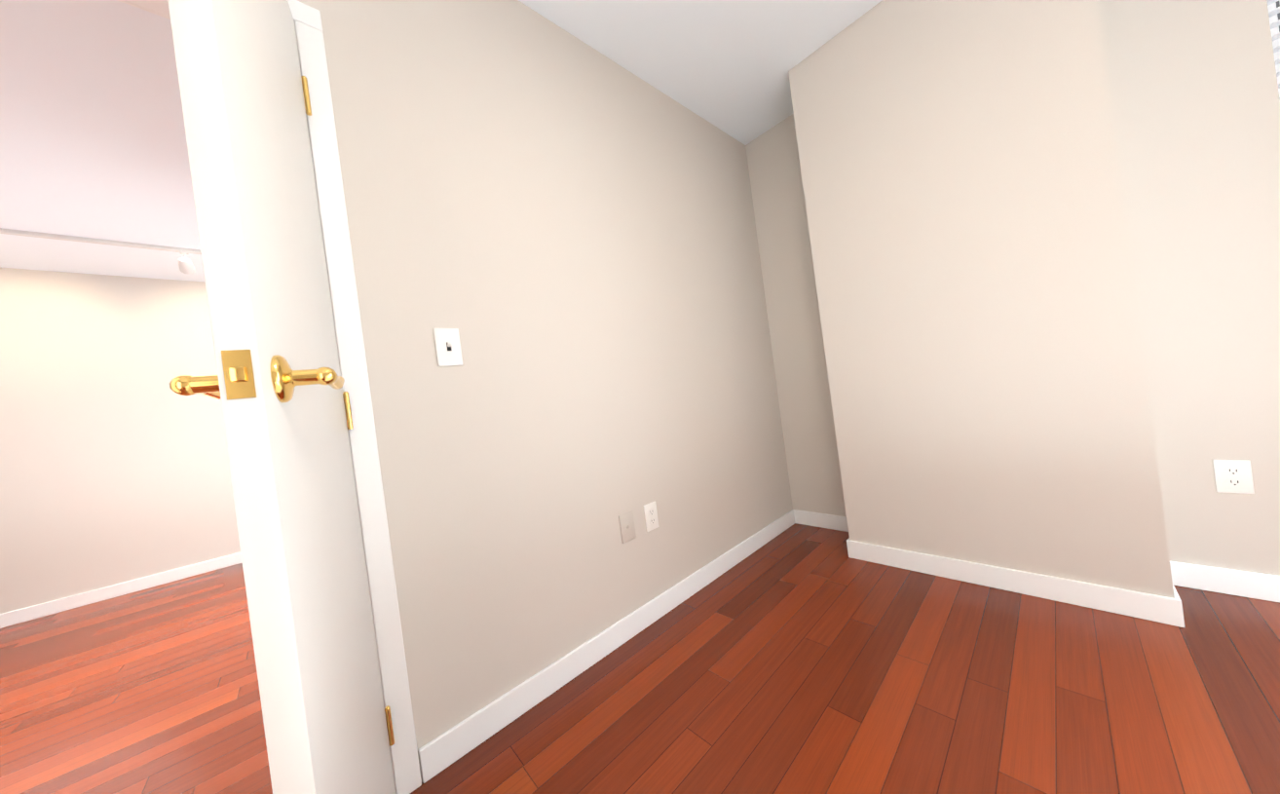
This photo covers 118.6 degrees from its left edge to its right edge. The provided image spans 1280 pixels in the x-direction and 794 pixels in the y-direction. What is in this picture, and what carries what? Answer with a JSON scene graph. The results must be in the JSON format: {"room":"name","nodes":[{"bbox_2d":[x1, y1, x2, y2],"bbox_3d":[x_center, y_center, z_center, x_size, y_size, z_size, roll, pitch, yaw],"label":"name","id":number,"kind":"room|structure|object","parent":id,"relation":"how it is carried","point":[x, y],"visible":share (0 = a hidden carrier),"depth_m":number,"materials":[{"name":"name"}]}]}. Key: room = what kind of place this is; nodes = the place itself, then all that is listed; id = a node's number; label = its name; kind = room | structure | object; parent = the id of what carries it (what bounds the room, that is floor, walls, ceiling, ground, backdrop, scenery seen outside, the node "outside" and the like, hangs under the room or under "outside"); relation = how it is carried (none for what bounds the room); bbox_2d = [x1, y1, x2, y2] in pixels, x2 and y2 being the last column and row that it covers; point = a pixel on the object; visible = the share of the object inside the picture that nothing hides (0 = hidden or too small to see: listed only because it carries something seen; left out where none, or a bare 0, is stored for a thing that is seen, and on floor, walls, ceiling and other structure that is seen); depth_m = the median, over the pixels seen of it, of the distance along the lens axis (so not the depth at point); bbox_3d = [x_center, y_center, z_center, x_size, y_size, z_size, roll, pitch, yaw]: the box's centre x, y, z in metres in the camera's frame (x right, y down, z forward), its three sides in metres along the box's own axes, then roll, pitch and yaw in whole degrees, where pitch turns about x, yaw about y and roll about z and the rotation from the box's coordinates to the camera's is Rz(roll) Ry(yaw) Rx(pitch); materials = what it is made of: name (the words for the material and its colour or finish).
{"room":"empty bedroom","nodes":[
{"label":"empty bedroom","id":0,"kind":"room"},
{"bbox_2d":[0,0,205,282],"bbox_3d":[-3.382,-1.079,1.293,4.940,0.120,3.600,-8,0,-42],"label":"ceiling","id":1,"kind":"structure","parent":0,"point":[93,141],"depth_m":1.70,"materials":[{"name":"paint"}]},
{"bbox_2d":[0,227,201,274],"bbox_3d":[-3.989,-0.855,1.964,2.630,0.167,0.120,-8,0,-42],"label":"spotlights","id":2,"kind":"object","parent":1,"relation":"attached to","point":[185,265],"visible":0.85,"depth_m":2.49,"materials":[{"name":"white metal"}]},
{"bbox_2d":[0,267,240,613],"bbox_3d":[-4.389,0.201,2.574,4.940,2.660,0.140,-8,0,-42],"label":"wall","id":3,"kind":"structure","parent":0,"point":[114,465],"depth_m":2.83,"materials":[{"name":"paint"}]},
{"bbox_2d":[0,552,242,628],"bbox_3d":[-4.211,1.474,2.482,4.550,0.090,0.012,-8,0,-42],"label":"baseboard","id":4,"kind":"structure","parent":3,"relation":"attached to","point":[34,612],"depth_m":2.79,"materials":[{"name":"white wood"}]},
{"bbox_2d":[294,0,792,791],"bbox_3d":[-1.394,-0.189,0.549,6.400,2.660,0.140,-8,0,-42],"label":"wall","id":5,"kind":"structure","parent":0,"point":[551,222],"depth_m":1.38,"materials":[{"name":"paint"}]},
{"bbox_2d":[117,0,421,793],"bbox_3d":[-1.255,0.074,0.643,1.304,2.102,0.164,-8,0,-42],"label":"door frame","id":6,"kind":"structure","parent":5,"relation":"attached to","point":[354,372],"depth_m":1.00,"materials":[{"name":"white wood"}]},
{"bbox_2d":[167,0,395,793],"bbox_3d":[-0.624,0.021,0.711,0.164,2.018,0.609,-8,0,-30],"label":"door","id":7,"kind":"structure","parent":5,"relation":"in","point":[275,384],"depth_m":0.52,"materials":[{"name":"white wood"}]},
{"bbox_2d":[433,328,462,366],"bbox_3d":[-0.586,-0.155,1.167,0.072,0.117,0.019,-8,0,-42],"label":"switch plate","id":8,"kind":"object","parent":5,"relation":"attached to","point":[448,347],"visible":1,"depth_m":1.17,"materials":[{"name":"white plastic"}]},
{"bbox_2d":[418,509,798,783],"bbox_3d":[0.215,0.894,1.772,2.205,0.090,0.012,-8,0,-42],"label":"baseboard","id":9,"kind":"structure","parent":5,"relation":"attached to","point":[448,747],"depth_m":1.34,"materials":[{"name":"white wood"}]},
{"bbox_2d":[618,510,636,543],"bbox_3d":[-0.049,0.539,1.573,0.072,0.117,0.015,-8,0,-42],"label":"outlet plate","id":10,"kind":"object","parent":5,"relation":"attached to","point":[627,528],"visible":1,"depth_m":1.57,"materials":[{"name":"beige plastic"}]},
{"bbox_2d":[643,500,659,531],"bbox_3d":[0.051,0.525,1.669,0.072,0.117,0.009,-8,0,-42],"label":"electrical outlet","id":11,"kind":"object","parent":5,"relation":"attached to","point":[651,515],"visible":1,"depth_m":1.66,"materials":[{"name":"white plastic"}]},
{"bbox_2d":[0,523,1279,793],"bbox_3d":[-1.338,1.195,0.613,6.900,0.100,7.200,-8,0,-42],"label":"floor","id":12,"kind":"structure","parent":0,"point":[795,658],"depth_m":1.19,"materials":[{"name":"brown wood"}]},
{"bbox_2d":[846,537,1184,627],"bbox_3d":[1.408,0.738,1.591,0.015,0.090,1.004,-8,0,-42],"label":"baseboard","id":13,"kind":"structure","parent":12,"relation":"on","point":[1161,609],"depth_m":1.46,"materials":[{"name":"white wood"}]},
{"bbox_2d":[518,0,882,145],"bbox_3d":[0.450,-1.692,0.152,3.940,0.120,3.310,-8,0,-42],"label":"ceiling","id":14,"kind":"structure","parent":0,"point":[726,66],"depth_m":1.73,"materials":[{"name":"paint"}]},
{"bbox_2d":[788,0,1174,598],"bbox_3d":[1.374,-0.483,1.703,0.330,2.520,0.980,-8,0,-42],"label":"wall","id":15,"kind":"structure","parent":0,"point":[972,267],"depth_m":1.49,"materials":[{"name":"paint"}]},
{"bbox_2d":[745,0,1279,575],"bbox_3d":[1.960,-0.630,1.438,0.200,2.660,3.100,-8,0,-42],"label":"wall","id":16,"kind":"structure","parent":0,"point":[1193,99],"depth_m":1.34,"materials":[{"name":"paint"}]},
{"bbox_2d":[794,509,847,530],"bbox_3d":[1.181,0.767,2.329,0.012,0.090,0.420,-8,0,-42],"label":"baseboard","id":17,"kind":"structure","parent":16,"relation":"attached to","point":[823,520],"depth_m":2.37,"materials":[{"name":"white wood"}]},
{"bbox_2d":[1169,561,1184,595],"bbox_3d":[1.860,0.679,1.334,0.300,0.090,0.012,-8,0,-42],"label":"baseboard","id":18,"kind":"structure","parent":16,"relation":"attached to","point":[1176,576],"depth_m":1.42,"materials":[{"name":"white wood"}]},
{"bbox_2d":[1172,561,1279,602],"bbox_3d":[2.520,0.593,0.846,0.012,0.090,1.630,-8,0,-42],"label":"baseboard","id":19,"kind":"structure","parent":16,"relation":"attached to","point":[1252,584],"depth_m":1.33,"materials":[{"name":"white wood"}]},
{"bbox_2d":[1212,459,1254,493],"bbox_3d":[2.052,0.275,1.313,0.009,0.117,0.072,-8,0,-42],"label":"electrical outlet","id":20,"kind":"object","parent":16,"relation":"attached to","point":[1233,476],"visible":1,"depth_m":1.31,"materials":[{"name":"white plastic"}]},
{"bbox_2d":[1266,0,1279,97],"bbox_3d":[2.427,-0.802,0.967,0.085,1.534,0.864,-8,0,-42],"label":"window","id":21,"kind":"structure","parent":16,"relation":"in","point":[1274,30],"depth_m":1.24,"materials":[{"name":"white plastic"}]},
{"bbox_2d":[1267,0,1279,99],"bbox_3d":[2.346,-0.793,0.893,0.060,1.532,0.860,-8,0,-42],"label":"window blind","id":22,"kind":"object","parent":21,"relation":"attached to","point":[1274,12],"visible":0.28,"depth_m":1.21,"materials":[{"name":"white plastic"}]}
]}

